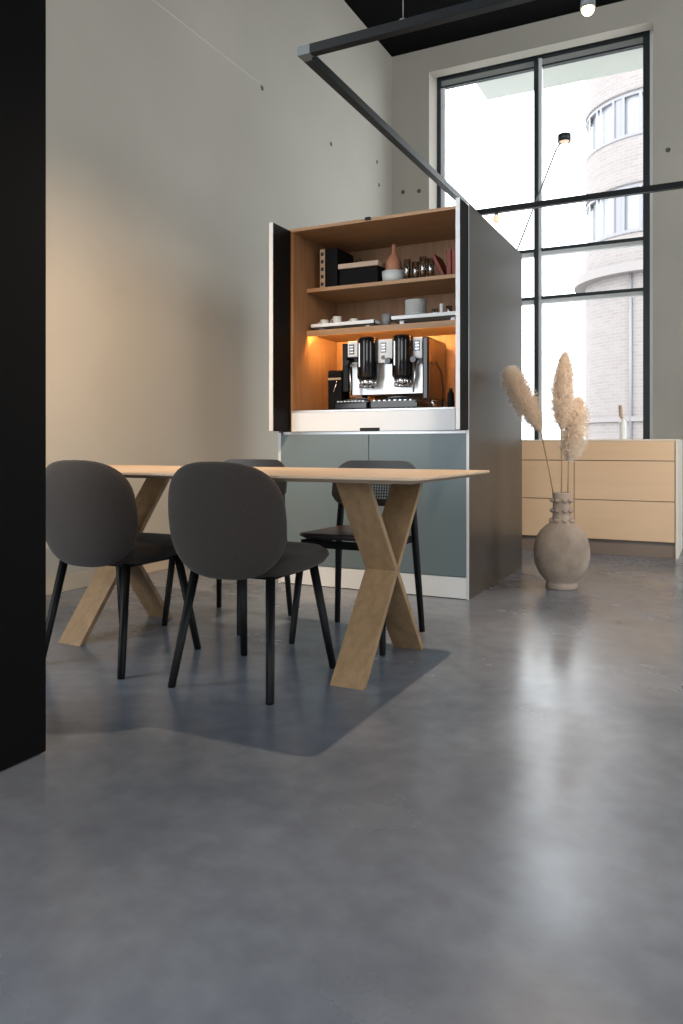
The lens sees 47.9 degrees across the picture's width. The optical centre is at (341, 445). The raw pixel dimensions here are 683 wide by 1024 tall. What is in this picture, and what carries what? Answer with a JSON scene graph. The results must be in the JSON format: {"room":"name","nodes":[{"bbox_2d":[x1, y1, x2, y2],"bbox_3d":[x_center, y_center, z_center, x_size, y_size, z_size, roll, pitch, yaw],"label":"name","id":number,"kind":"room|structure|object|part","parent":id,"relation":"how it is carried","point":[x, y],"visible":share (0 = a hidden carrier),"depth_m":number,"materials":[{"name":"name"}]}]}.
{"room":"dining room","nodes":[
{"label":"dining room","id":0,"kind":"room"},
{"bbox_2d":[46,0,391,577],"bbox_3d":[-2.270,-1.818,3.412,0.302,5.306,13.100,0,0,26],"label":"wall","id":1,"kind":"structure","parent":0,"point":[177,131],"depth_m":5.36,"materials":[{"name":"concrete"}]},
{"bbox_2d":[46,560,184,594],"bbox_3d":[-0.960,0.787,5.703,0.018,0.095,6.970,0,0,26],"label":"baseboard","id":2,"kind":"structure","parent":1,"relation":"attached to","point":[80,579],"depth_m":4.52,"materials":[{"name":"beige wood"}]},
{"bbox_2d":[0,548,682,1023],"bbox_3d":[1.358,0.935,1.615,8.400,0.200,13.100,0,0,26],"label":"floor","id":3,"kind":"structure","parent":0,"point":[488,829],"depth_m":1.72,"materials":[{"name":"concrete"}]},
{"bbox_2d":[0,0,45,770],"bbox_3d":[-1.366,-0.415,1.692,0.649,2.500,1.220,0,0,26],"label":"wall","id":4,"kind":"structure","parent":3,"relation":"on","point":[22,22],"depth_m":2.02,"materials":[{"name":"black paint"}]},
{"bbox_2d":[46,460,200,679],"bbox_3d":[-0.877,0.444,3.041,0.482,0.785,0.528,0,0,26],"label":"upholstered chair","id":5,"kind":"object","parent":3,"relation":"on","point":[92,515],"visible":0.84,"depth_m":2.81,"materials":[{"name":"grey fabric"}]},
{"bbox_3d":[-1.111,0.636,2.960,0.117,0.401,0.033,0,0,-31],"label":"leg","id":6,"kind":"part","parent":5,"relation":"part of","materials":[{"name":"black wood"}]},
{"bbox_3d":[-0.972,0.251,2.850,0.482,0.400,0.103,0,0,26],"label":"backrest","id":7,"kind":"part","parent":5,"relation":"part of","materials":[{"name":"grey fabric"}]},
{"bbox_3d":[-0.947,0.636,3.293,0.033,0.401,0.117,0,0,-6],"label":"leg","id":8,"kind":"part","parent":5,"relation":"part of","materials":[{"name":"black wood"}]},
{"bbox_3d":[-0.793,0.636,2.802,0.033,0.401,0.117,0,0,-6],"label":"leg","id":9,"kind":"part","parent":5,"relation":"part of","materials":[{"name":"black wood"}]},
{"bbox_3d":[-0.863,0.444,3.061,0.300,0.022,0.290,0,0,26],"label":"seat frame","id":10,"kind":"part","parent":5,"relation":"part of","materials":[{"name":"black wood"}]},
{"bbox_3d":[-0.854,0.406,3.079,0.464,0.086,0.440,0,0,26],"label":"seat","id":11,"kind":"part","parent":5,"relation":"part of","materials":[{"name":"fabric"}]},
{"bbox_3d":[-0.628,0.636,3.135,0.117,0.401,0.033,0,0,-31],"label":"leg","id":12,"kind":"part","parent":5,"relation":"part of","materials":[{"name":"black wood"}]},
{"bbox_2d":[162,459,291,635],"bbox_3d":[-0.540,0.453,3.681,0.453,0.771,0.468,0,0,26],"label":"wooden chair","id":13,"kind":"object","parent":3,"relation":"on","point":[282,485],"visible":0.17,"depth_m":3.77,"materials":[{"name":"black wood"}]},
{"bbox_3d":[-0.799,0.625,3.593,0.084,0.425,0.034,0,0,-38],"label":"leg","id":14,"kind":"part","parent":13,"relation":"part of","materials":[{"name":"black wood"}]},
{"bbox_3d":[-0.625,0.504,3.949,0.072,0.665,0.053,0,0,40],"label":"leg","id":15,"kind":"part","parent":13,"relation":"part of","materials":[{"name":"black wood"}]},
{"bbox_3d":[-0.451,0.625,3.422,0.033,0.425,0.084,0,0,-5],"label":"leg","id":16,"kind":"part","parent":13,"relation":"part of","materials":[{"name":"black wood"}]},
{"bbox_3d":[-0.454,0.170,3.856,0.426,0.206,0.069,0,0,26],"label":"backrest","id":17,"kind":"part","parent":13,"relation":"part of","materials":[{"name":"black wood"}]},
{"bbox_3d":[-0.277,0.504,3.776,0.072,0.665,0.053,0,0,13],"label":"leg","id":18,"kind":"part","parent":13,"relation":"part of","materials":[{"name":"black wood"}]},
{"bbox_2d":[168,461,335,704],"bbox_3d":[-0.318,0.444,2.769,0.482,0.785,0.528,0,0,26],"label":"upholstered chair","id":19,"kind":"object","parent":3,"relation":"on","point":[228,520],"visible":1,"depth_m":2.54,"materials":[{"name":"grey fabric"}]},
{"bbox_3d":[-0.552,0.636,2.688,0.117,0.401,0.033,0,0,-31],"label":"leg","id":20,"kind":"part","parent":19,"relation":"part of","materials":[{"name":"black wood"}]},
{"bbox_3d":[-0.412,0.251,2.579,0.482,0.400,0.103,0,0,26],"label":"backrest","id":21,"kind":"part","parent":19,"relation":"part of","materials":[{"name":"grey fabric"}]},
{"bbox_3d":[-0.387,0.636,3.021,0.033,0.401,0.117,0,0,-6],"label":"leg","id":22,"kind":"part","parent":19,"relation":"part of","materials":[{"name":"black wood"}]},
{"bbox_3d":[-0.233,0.636,2.531,0.033,0.401,0.117,0,0,-6],"label":"leg","id":23,"kind":"part","parent":19,"relation":"part of","materials":[{"name":"black wood"}]},
{"bbox_3d":[-0.303,0.444,2.789,0.300,0.022,0.290,0,0,26],"label":"seat frame","id":24,"kind":"part","parent":19,"relation":"part of","materials":[{"name":"black wood"}]},
{"bbox_3d":[-0.295,0.406,2.807,0.464,0.086,0.440,0,0,26],"label":"seat","id":25,"kind":"part","parent":19,"relation":"part of","materials":[{"name":"fabric"}]},
{"bbox_3d":[-0.069,0.636,2.864,0.117,0.401,0.033,0,0,-31],"label":"leg","id":26,"kind":"part","parent":19,"relation":"part of","materials":[{"name":"black wood"}]},
{"bbox_2d":[46,465,489,689],"bbox_3d":[-0.536,0.467,3.223,2.138,0.736,0.860,0,0,26],"label":"dining table","id":27,"kind":"object","parent":3,"relation":"on","point":[381,541],"visible":0.8,"depth_m":2.92,"materials":[{"name":"brown wood"}]},
{"bbox_3d":[-1.011,0.478,3.508,0.125,0.714,0.620,0,0,26],"label":"leg","id":28,"kind":"part","parent":27,"relation":"part of","materials":[{"name":"brown wood"}]},
{"bbox_3d":[-1.006,0.478,3.518,0.123,0.714,0.572,0,0,26],"label":"leg","id":29,"kind":"part","parent":27,"relation":"part of","materials":[{"name":"brown wood"}]},
{"bbox_3d":[0.153,0.478,2.932,0.128,0.714,0.620,0,0,26],"label":"leg","id":30,"kind":"part","parent":27,"relation":"part of","materials":[{"name":"brown wood"}]},
{"bbox_3d":[0.158,0.478,2.942,0.126,0.714,0.572,0,0,26],"label":"leg","id":31,"kind":"part","parent":27,"relation":"part of","materials":[{"name":"brown wood"}]},
{"bbox_2d":[289,460,424,655],"bbox_3d":[0.073,0.453,3.353,0.453,0.771,0.468,0,0,26],"label":"wooden chair","id":32,"kind":"object","parent":3,"relation":"on","point":[324,537],"visible":0.45,"depth_m":3.43,"materials":[{"name":"black wood"}]},
{"bbox_3d":[-0.185,0.625,3.264,0.084,0.425,0.034,0,0,-38],"label":"leg","id":33,"kind":"part","parent":32,"relation":"part of","materials":[{"name":"black wood"}]},
{"bbox_3d":[0.065,0.379,3.336,0.433,0.035,0.430,0,0,26],"label":"seat","id":34,"kind":"part","parent":32,"relation":"part of","materials":[{"name":"grey leather"}]},
{"bbox_3d":[-0.011,0.504,3.620,0.072,0.665,0.053,0,0,40],"label":"leg","id":35,"kind":"part","parent":32,"relation":"part of","materials":[{"name":"black wood"}]},
{"bbox_3d":[0.072,0.414,3.349,0.370,0.032,0.360,0,0,26],"label":"seat frame","id":36,"kind":"part","parent":32,"relation":"part of","materials":[{"name":"black wood"}]},
{"bbox_3d":[0.160,0.170,3.527,0.426,0.206,0.069,0,0,26],"label":"backrest","id":37,"kind":"part","parent":32,"relation":"part of","materials":[{"name":"black wood"}]},
{"bbox_3d":[0.162,0.174,3.530,0.254,0.147,0.036,0,0,26],"label":"perforated panel","id":38,"kind":"part","parent":32,"relation":"part of","materials":[{"name":"black wood"}]},
{"bbox_3d":[0.163,0.625,3.093,0.033,0.425,0.084,0,0,-5],"label":"leg","id":39,"kind":"part","parent":32,"relation":"part of","materials":[{"name":"black wood"}]},
{"bbox_3d":[0.338,0.504,3.448,0.072,0.665,0.053,0,0,13],"label":"leg","id":40,"kind":"part","parent":32,"relation":"part of","materials":[{"name":"black wood"}]},
{"bbox_2d":[269,197,521,599],"bbox_3d":[0.379,-0.242,4.888,1.201,2.154,1.442,0,0,26],"label":"tall cabinet","id":41,"kind":"object","parent":3,"relation":"on","point":[470,528],"visible":0.82,"depth_m":4.55,"materials":[{"name":"grey wood"}]},
{"bbox_3d":[-0.364,-0.695,4.571,0.024,1.215,0.201,0,0,26],"label":"pocket door","id":42,"kind":"part","parent":41,"relation":"part of","materials":[{"name":"black wood"}]},
{"bbox_3d":[-0.103,0.323,4.566,0.584,0.780,0.020,0,0,26],"label":"door","id":43,"kind":"part","parent":41,"relation":"part of","materials":[{"name":"grey"}]},
{"bbox_2d":[320,248,352,287],"bbox_3d":[-0.029,-1.109,4.902,0.120,0.249,0.240,0,0,26],"label":"box file","id":44,"kind":"object","parent":41,"relation":"on","point":[330,258],"visible":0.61,"depth_m":4.80,"materials":[{"name":"black cardboard"}]},
{"bbox_2d":[310,319,382,329],"bbox_3d":[0.089,-0.740,4.869,0.438,0.037,0.395,0,0,26],"label":"serving tray","id":45,"kind":"object","parent":41,"relation":"on","point":[361,323],"visible":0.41,"depth_m":4.70,"materials":[{"name":"white ceramic"}]},
{"bbox_2d":[331,316,341,322],"bbox_3d":[-0.032,-0.770,4.778,0.066,0.065,0.056,0,0,-8],"label":"cup","id":46,"kind":"object","parent":45,"relation":"on","point":[335,318],"visible":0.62,"depth_m":4.75,"materials":[{"name":"white ceramic"}]},
{"bbox_2d":[338,260,385,285],"bbox_3d":[0.148,-1.054,4.798,0.271,0.141,0.220,0,0,26],"label":"lidded box","id":47,"kind":"object","parent":41,"relation":"on","point":[366,271],"visible":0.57,"depth_m":4.70,"materials":[{"name":"black cardboard"}]},
{"bbox_3d":[0.148,-1.110,4.798,0.271,0.030,0.220,0,0,26],"label":"lid","id":48,"kind":"part","parent":47,"relation":"part of","materials":[{"name":"beige wood"}]},
{"bbox_3d":[0.422,-1.306,4.975,1.165,0.018,1.208,0,0,26],"label":"panel","id":49,"kind":"part","parent":41,"relation":"part of","materials":[{"name":"brown wood"}]},
{"bbox_2d":[283,430,465,434],"bbox_3d":[0.426,-0.136,4.983,1.165,0.134,1.190,0,0,26],"label":"countertop","id":50,"kind":"structure","parent":41,"relation":"on","point":[459,431],"depth_m":4.42,"materials":[{"name":"white stone"}]},
{"bbox_2d":[328,370,349,409],"bbox_3d":[-0.019,-0.341,4.800,0.095,0.254,0.134,0,0,26],"label":"coffee grinder","id":51,"kind":"object","parent":50,"relation":"on","point":[335,378],"visible":0.58,"depth_m":4.75,"materials":[{"name":"black"}]},
{"bbox_2d":[334,334,445,409],"bbox_3d":[0.337,-0.432,4.665,0.642,0.438,0.440,0,0,26],"label":"coffee machine","id":52,"kind":"object","parent":50,"relation":"on","point":[402,365],"visible":0.98,"depth_m":4.56,"materials":[{"name":"silver metal"}]},
{"bbox_3d":[0.036,-0.503,4.670,0.042,0.042,0.058,0,0,26],"label":"steam knob","id":53,"kind":"part","parent":52,"relation":"part of","materials":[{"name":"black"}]},
{"bbox_2d":[334,398,370,409],"bbox_3d":[0.096,-0.253,4.645,0.228,0.078,0.190,0,0,26],"label":"drip tray","id":54,"kind":"object","parent":52,"relation":"on","point":[351,403],"depth_m":4.57,"materials":[{"name":"grey metal"}]},
{"bbox_3d":[0.085,-0.591,4.703,0.078,0.095,0.055,0,0,26],"label":"control panel","id":55,"kind":"part","parent":52,"relation":"part of","materials":[{"name":"white paint"}]},
{"bbox_3d":[0.279,-0.568,4.607,0.106,0.140,0.055,0,0,26],"label":"control panel","id":56,"kind":"part","parent":52,"relation":"part of","materials":[{"name":"white paint"}]},
{"bbox_3d":[0.281,-0.413,4.631,0.473,0.200,0.010,0,0,26],"label":"splash plate","id":57,"kind":"part","parent":52,"relation":"part of","materials":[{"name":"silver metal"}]},
{"bbox_3d":[0.283,-0.503,4.548,0.042,0.042,0.058,0,0,26],"label":"steam knob","id":58,"kind":"part","parent":52,"relation":"part of","materials":[{"name":"black"}]},
{"bbox_2d":[370,396,427,408],"bbox_3d":[0.338,-0.253,4.525,0.300,0.078,0.190,0,0,26],"label":"drip tray","id":59,"kind":"object","parent":52,"relation":"on","point":[397,401],"depth_m":4.45,"materials":[{"name":"grey metal"}]},
{"bbox_3d":[0.426,-0.503,4.477,0.042,0.042,0.058,0,0,26],"label":"steam knob","id":60,"kind":"part","parent":52,"relation":"part of","materials":[{"name":"black"}]},
{"bbox_3d":[0.456,-0.576,4.519,0.058,0.125,0.055,0,0,26],"label":"control panel","id":61,"kind":"part","parent":52,"relation":"part of","materials":[{"name":"white paint"}]},
{"bbox_2d":[447,388,453,406],"bbox_3d":[0.623,-0.271,4.378,0.040,0.114,0.039,0,0,26],"label":"syrup bottle","id":62,"kind":"object","parent":50,"relation":"on","point":[450,396],"visible":0.82,"depth_m":4.36,"materials":[{"name":"black glass"}]},
{"bbox_2d":[307,320,455,341],"bbox_3d":[0.337,-0.703,4.771,1.030,0.036,0.418,0,0,26],"label":"shelf","id":63,"kind":"object","parent":41,"relation":"attached to","point":[443,331],"depth_m":4.73,"materials":[{"name":"brown wood"}]},
{"bbox_2d":[307,274,455,303],"bbox_3d":[0.337,-0.972,4.771,1.030,0.023,0.418,0,0,26],"label":"shelf","id":64,"kind":"object","parent":41,"relation":"attached to","point":[440,286],"depth_m":4.78,"materials":[{"name":"brown wood"}]},
{"bbox_2d":[382,314,391,324],"bbox_3d":[0.273,-0.758,4.641,0.060,0.073,0.060,0,0,26],"label":"cup","id":65,"kind":"object","parent":41,"relation":"on","point":[385,317],"visible":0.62,"depth_m":4.62,"materials":[{"name":"grey ceramic"}]},
{"bbox_2d":[382,269,405,280],"bbox_3d":[0.317,-1.020,4.658,0.146,0.071,0.146,0,0,26],"label":"serving bowl","id":66,"kind":"object","parent":41,"relation":"on","point":[391,274],"visible":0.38,"depth_m":4.60,"materials":[{"name":"white ceramic"}]},
{"bbox_2d":[386,244,401,269],"bbox_3d":[0.317,-1.107,4.658,0.100,0.232,0.100,0,0,26],"label":"bottle","id":67,"kind":"object","parent":66,"relation":"in","point":[393,262],"visible":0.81,"depth_m":4.62,"materials":[{"name":"brown ceramic"}]},
{"bbox_2d":[404,259,410,278],"bbox_3d":[0.391,-1.046,4.571,0.045,0.124,0.045,0,0,26],"label":"drinking glass","id":68,"kind":"object","parent":41,"relation":"on","point":[409,260],"visible":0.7,"depth_m":4.57,"materials":[{"name":"glass"}]},
{"bbox_2d":[412,261,418,277],"bbox_3d":[0.439,-1.036,4.548,0.045,0.104,0.045,0,0,26],"label":"drinking glass","id":69,"kind":"object","parent":41,"relation":"on","point":[413,261],"visible":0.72,"depth_m":4.54,"materials":[{"name":"glass"}]},
{"bbox_3d":[0.422,0.323,4.306,0.578,0.780,0.020,0,0,26],"label":"door","id":70,"kind":"part","parent":41,"relation":"part of","materials":[{"name":"grey wood"}]},
{"bbox_2d":[390,311,455,323],"bbox_3d":[0.572,-0.745,4.630,0.435,0.047,0.395,0,0,26],"label":"serving tray","id":71,"kind":"object","parent":41,"relation":"on","point":[439,316],"visible":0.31,"depth_m":4.48,"materials":[{"name":"white paint"}]},
{"bbox_2d":[440,303,443,311],"bbox_3d":[0.581,-0.786,4.455,0.024,0.077,0.024,0,0,26],"label":"milk bottle","id":72,"kind":"object","parent":71,"relation":"on","point":[441,304],"visible":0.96,"depth_m":4.45,"materials":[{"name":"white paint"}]},
{"bbox_3d":[0.443,-0.754,4.562,0.132,0.012,0.132,0,0,26],"label":"plate","id":73,"kind":"object","parent":71,"relation":"on","visible":0},
{"bbox_3d":[0.443,-0.766,4.562,0.132,0.012,0.132,0,0,26],"label":"plate","id":74,"kind":"object","parent":73,"relation":"on","visible":0},
{"bbox_2d":[405,312,424,314],"bbox_3d":[0.443,-0.779,4.562,0.132,0.012,0.132,0,0,26],"label":"plate","id":75,"kind":"object","parent":74,"relation":"on","point":[408,313],"visible":0.33,"depth_m":4.51,"materials":[{"name":"white ceramic"}]},
{"bbox_2d":[405,310,426,312],"bbox_3d":[0.443,-0.792,4.562,0.132,0.012,0.132,0,0,26],"label":"plate","id":76,"kind":"object","parent":75,"relation":"on","point":[407,311],"visible":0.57,"depth_m":4.51,"materials":[{"name":"white ceramic"}]},
{"bbox_2d":[405,307,426,310],"bbox_3d":[0.443,-0.805,4.562,0.132,0.012,0.132,0,0,26],"label":"plate","id":77,"kind":"object","parent":76,"relation":"on","point":[415,308],"visible":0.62,"depth_m":4.51,"materials":[{"name":"white ceramic"}]},
{"bbox_2d":[405,305,426,308],"bbox_3d":[0.443,-0.818,4.562,0.132,0.012,0.132,0,0,26],"label":"plate","id":78,"kind":"object","parent":77,"relation":"on","point":[412,306],"visible":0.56,"depth_m":4.51,"materials":[{"name":"white ceramic"}]},
{"bbox_2d":[405,303,426,305],"bbox_3d":[0.443,-0.830,4.562,0.132,0.012,0.132,0,0,26],"label":"plate","id":79,"kind":"object","parent":78,"relation":"on","point":[410,304],"visible":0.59,"depth_m":4.51,"materials":[{"name":"white ceramic"}]},
{"bbox_2d":[405,301,426,303],"bbox_3d":[0.443,-0.843,4.562,0.132,0.012,0.132,0,0,26],"label":"plate","id":80,"kind":"object","parent":79,"relation":"on","point":[409,302],"visible":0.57,"depth_m":4.51,"materials":[{"name":"white ceramic"}]},
{"bbox_2d":[405,299,426,301],"bbox_3d":[0.443,-0.856,4.562,0.132,0.012,0.132,0,0,26],"label":"plate","id":81,"kind":"object","parent":80,"relation":"on","point":[408,300],"visible":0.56,"depth_m":4.51,"materials":[{"name":"white ceramic"}]},
{"bbox_2d":[419,256,426,276],"bbox_3d":[0.481,-1.048,4.527,0.045,0.129,0.045,0,0,26],"label":"drinking glass","id":82,"kind":"object","parent":41,"relation":"on","point":[420,256],"visible":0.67,"depth_m":4.52,"materials":[{"name":"glass"}]},
{"bbox_2d":[427,258,434,275],"bbox_3d":[0.524,-1.041,4.505,0.045,0.114,0.045,0,0,26],"label":"drinking glass","id":83,"kind":"object","parent":41,"relation":"on","point":[427,258],"visible":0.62,"depth_m":4.50,"materials":[{"name":"glass"}]},
{"bbox_2d":[431,254,445,274],"bbox_3d":[0.595,-1.054,4.545,0.084,0.140,0.150,0,0,26],"label":"book","id":84,"kind":"object","parent":41,"relation":"on","point":[439,263],"visible":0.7,"depth_m":4.49,"materials":[{"name":"red paper"}]},
{"bbox_2d":[446,250,450,274],"bbox_3d":[0.653,-1.059,4.512,0.030,0.150,0.150,0,0,26],"label":"book","id":85,"kind":"object","parent":41,"relation":"on","point":[448,252],"visible":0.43,"depth_m":4.44,"materials":[{"name":"paper"}]},
{"bbox_2d":[451,248,455,273],"bbox_3d":[0.683,-1.063,4.495,0.034,0.158,0.150,0,0,26],"label":"book","id":86,"kind":"object","parent":41,"relation":"on","point":[453,250],"visible":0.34,"depth_m":4.43,"materials":[{"name":"pink paper"}]},
{"bbox_3d":[0.645,-0.695,4.100,0.022,1.215,0.149,0,0,26],"label":"pocket door","id":87,"kind":"part","parent":41,"relation":"part of","materials":[{"name":"black"}]},
{"bbox_3d":[0.957,-0.240,4.722,0.018,2.150,1.228,0,0,26],"label":"panel","id":88,"kind":"part","parent":41,"relation":"part of","materials":[{"name":"grey"}]},
{"bbox_2d":[535,132,570,200],"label":"lamp","id":89,"kind":"object","parent":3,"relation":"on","point":[564,137],"depth_m":6.73,"materials":[{"name":"black metal"}]},
{"bbox_2d":[559,140,569,143],"bbox_3d":[1.953,-2.680,6.733,0.098,0.050,0.098,0,0,26],"label":"diffuser","id":90,"kind":"object","parent":89,"relation":"attached to","point":[560,141],"depth_m":6.73,"materials":[{"name":"beige"}]},
{"bbox_2d":[534,492,589,590],"bbox_3d":[1.297,0.554,4.524,0.322,0.562,0.322,0,0,26],"label":"floor vase","id":91,"kind":"object","parent":3,"relation":"on","point":[561,547],"visible":1,"depth_m":4.43,"materials":[{"name":"ceramic"}]},
{"bbox_2d":[499,365,553,491],"bbox_3d":[1.114,-0.058,4.604,0.348,0.887,0.209,0,0,24],"label":"pampas grass","id":92,"kind":"object","parent":91,"relation":"in","point":[526,404],"depth_m":4.58,"materials":[{"name":"brown plant"}]},
{"bbox_3d":[1.152,-0.017,4.586,0.265,0.806,0.014,0,0,23],"label":"stem","id":93,"kind":"part","parent":92,"relation":"part of","materials":[{"name":"brown plant"}]},
{"bbox_2d":[546,351,579,492],"bbox_3d":[1.294,-0.094,4.495,0.204,0.958,0.195,0,0,-9],"label":"pampas grass","id":94,"kind":"object","parent":91,"relation":"in","point":[562,389],"depth_m":4.46,"materials":[{"name":"brown plant"}]},
{"bbox_3d":[1.290,-0.050,4.500,0.016,0.871,0.033,0,0,-23],"label":"stem","id":95,"kind":"part","parent":94,"relation":"part of","materials":[{"name":"brown plant"}]},
{"bbox_2d":[555,394,594,492],"bbox_3d":[1.369,0.038,4.529,0.232,0.694,0.217,0,0,-3],"label":"pampas grass","id":96,"kind":"object","parent":91,"relation":"in","point":[573,438],"depth_m":4.50,"materials":[{"name":"brown plant"}]},
{"bbox_3d":[1.356,0.077,4.532,0.076,0.617,0.020,0,0,-8],"label":"stem","id":97,"kind":"part","parent":96,"relation":"part of","materials":[{"name":"brown plant"}]},
{"bbox_2d":[522,439,682,558],"bbox_3d":[1.854,0.392,6.380,1.760,0.886,0.719,0,0,26],"label":"kitchen island","id":98,"kind":"object","parent":3,"relation":"on","point":[627,494],"visible":0.56,"depth_m":5.88,"materials":[{"name":"brown wood"}]},
{"bbox_3d":[1.364,0.036,6.233,1.012,0.146,0.020,0,0,26],"label":"drawer","id":99,"kind":"part","parent":98,"relation":"part of","materials":[{"name":"brown wood"}]},
{"bbox_3d":[1.364,0.264,6.233,1.012,0.297,0.020,0,0,26],"label":"drawer","id":100,"kind":"part","parent":98,"relation":"part of","materials":[{"name":"brown wood"}]},
{"bbox_3d":[1.364,0.567,6.233,1.012,0.297,0.020,0,0,26],"label":"drawer","id":101,"kind":"part","parent":98,"relation":"part of","materials":[{"name":"brown wood"}]},
{"bbox_3d":[1.847,-0.045,6.386,1.742,0.012,0.715,0,0,26],"label":"panel","id":102,"kind":"part","parent":98,"relation":"part of","materials":[{"name":"beige wood"}]},
{"bbox_2d":[618,405,626,438],"bbox_3d":[2.222,-0.187,6.064,0.058,0.270,0.059,0,0,-21],"label":"bottle","id":103,"kind":"object","parent":98,"relation":"on","point":[622,423],"visible":0.87,"depth_m":6.04,"materials":[{"name":"white paint"}]},
{"bbox_3d":[2.144,0.036,5.847,0.718,0.146,0.020,0,0,26],"label":"drawer","id":104,"kind":"part","parent":98,"relation":"part of","materials":[{"name":"brown wood"}]},
{"bbox_3d":[2.144,0.264,5.847,0.718,0.297,0.020,0,0,26],"label":"drawer","id":105,"kind":"part","parent":98,"relation":"part of","materials":[{"name":"brown wood"}]},
{"bbox_3d":[2.144,0.567,5.847,0.718,0.297,0.020,0,0,26],"label":"drawer","id":106,"kind":"part","parent":98,"relation":"part of","materials":[{"name":"brown wood"}]},
{"bbox_3d":[2.635,0.392,5.994,0.018,0.886,0.719,0,0,26],"label":"panel","id":107,"kind":"part","parent":98,"relation":"part of","materials":[{"name":"beige"}]},
{"bbox_2d":[344,0,624,56],"bbox_3d":[1.358,-4.621,1.615,8.400,0.300,13.100,0,0,26],"label":"ceiling","id":108,"kind":"structure","parent":0,"point":[372,13],"depth_m":8.00,"materials":[{"name":"black paint"}]},
{"bbox_2d":[297,0,682,223],"bbox_3d":[1.611,-3.126,4.464,2.619,2.689,2.944,0,0,26],"label":"track light frame","id":109,"kind":"object","parent":108,"relation":"hanging from","point":[308,53],"depth_m":3.89,"materials":[{"name":"black metal"}]},
{"bbox_3d":[0.456,-1.915,5.032,0.044,0.044,2.797,0,0,26],"label":"rail","id":110,"kind":"part","parent":109,"relation":"part of","materials":[{"name":"black metal"}]},
{"bbox_3d":[0.989,-1.915,3.157,2.530,0.044,0.044,0,0,26],"label":"rail","id":111,"kind":"part","parent":109,"relation":"part of","materials":[{"name":"black metal"}]},
{"bbox_3d":[1.260,-1.851,6.244,0.064,0.085,0.064,0,0,26],"label":"rail pendant bulb","id":112,"kind":"part","parent":109,"relation":"part of","materials":[{"name":"white glass"}]},
{"bbox_3d":[2.270,-1.915,5.744,2.530,0.044,0.044,0,0,26],"label":"rail","id":113,"kind":"part","parent":109,"relation":"part of","materials":[{"name":"black metal"}]},
{"bbox_3d":[1.090,-1.840,3.130,0.231,0.116,0.062,0,0,34],"label":"rail spotlight","id":114,"kind":"part","parent":109,"relation":"part of","materials":[{"name":"white"}]},
{"bbox_3d":[1.019,-1.803,3.178,0.048,0.042,0.049,0,0,26],"label":"bulb","id":115,"kind":"part","parent":109,"relation":"part of","materials":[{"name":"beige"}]},
{"bbox_2d":[392,0,682,439],"bbox_3d":[4.169,-1.818,7.291,7.800,5.306,0.432,0,0,26],"label":"wall","id":116,"kind":"structure","parent":0,"point":[415,74],"depth_m":7.65,"materials":[{"name":"concrete"}]},
{"bbox_2d":[437,29,652,439],"bbox_3d":[2.168,-1.855,8.389,2.338,4.880,0.100,0,0,26],"label":"window","id":117,"kind":"structure","parent":116,"relation":"in","point":[644,39],"depth_m":8.23,"materials":[{"name":"grey metal"}]},
{"bbox_3d":[1.645,-4.143,8.671,1.077,0.020,0.060,0,0,26],"label":"head rail","id":118,"kind":"part","parent":117,"relation":"part of","materials":[{"name":"grey"}]},
{"bbox_3d":[1.649,-4.189,8.680,1.077,0.072,0.040,0,0,26],"label":"head panel","id":119,"kind":"part","parent":117,"relation":"part of","materials":[{"name":"grey"}]},
{"bbox_3d":[1.642,-1.574,8.666,1.077,0.042,0.070,0,0,26],"label":"sash rail","id":120,"kind":"part","parent":117,"relation":"part of","materials":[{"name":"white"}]},
{"bbox_3d":[1.642,-2.096,8.666,1.077,0.042,0.070,0,0,26],"label":"sash rail","id":121,"kind":"part","parent":117,"relation":"part of","materials":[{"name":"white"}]},
{"bbox_3d":[2.657,-1.574,8.164,1.032,0.042,0.070,0,0,26],"label":"sash rail","id":122,"kind":"part","parent":117,"relation":"part of","materials":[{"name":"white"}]},
{"bbox_3d":[2.657,-2.096,8.164,1.032,0.042,0.070,0,0,26],"label":"sash rail","id":123,"kind":"part","parent":117,"relation":"part of","materials":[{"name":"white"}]},
{"bbox_3d":[2.659,-4.143,8.168,1.032,0.020,0.060,0,0,26],"label":"head rail","id":124,"kind":"part","parent":117,"relation":"part of","materials":[{"name":"grey"}]},
{"bbox_3d":[2.664,-4.189,8.177,1.032,0.072,0.040,0,0,26],"label":"head panel","id":125,"kind":"part","parent":117,"relation":"part of","materials":[{"name":"grey"}]},
{"bbox_2d":[574,69,642,438],"bbox_3d":[9.971,-7.040,23.964,5.200,16.250,5.200,0,0,26],"label":"building","id":126,"kind":"structure","parent":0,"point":[613,103],"depth_m":22.77,"materials":[{"name":"grey stone"}]},
{"label":"outside","id":127,"kind":"structure","parent":0,"visible":0},
{"bbox_2d":[476,48,642,99],"bbox_3d":[4.955,-4.990,8.270,7.460,0.250,1.980,0,0,26],"label":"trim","id":128,"kind":"structure","parent":127,"point":[631,60],"depth_m":10.06,"materials":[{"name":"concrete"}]}
]}

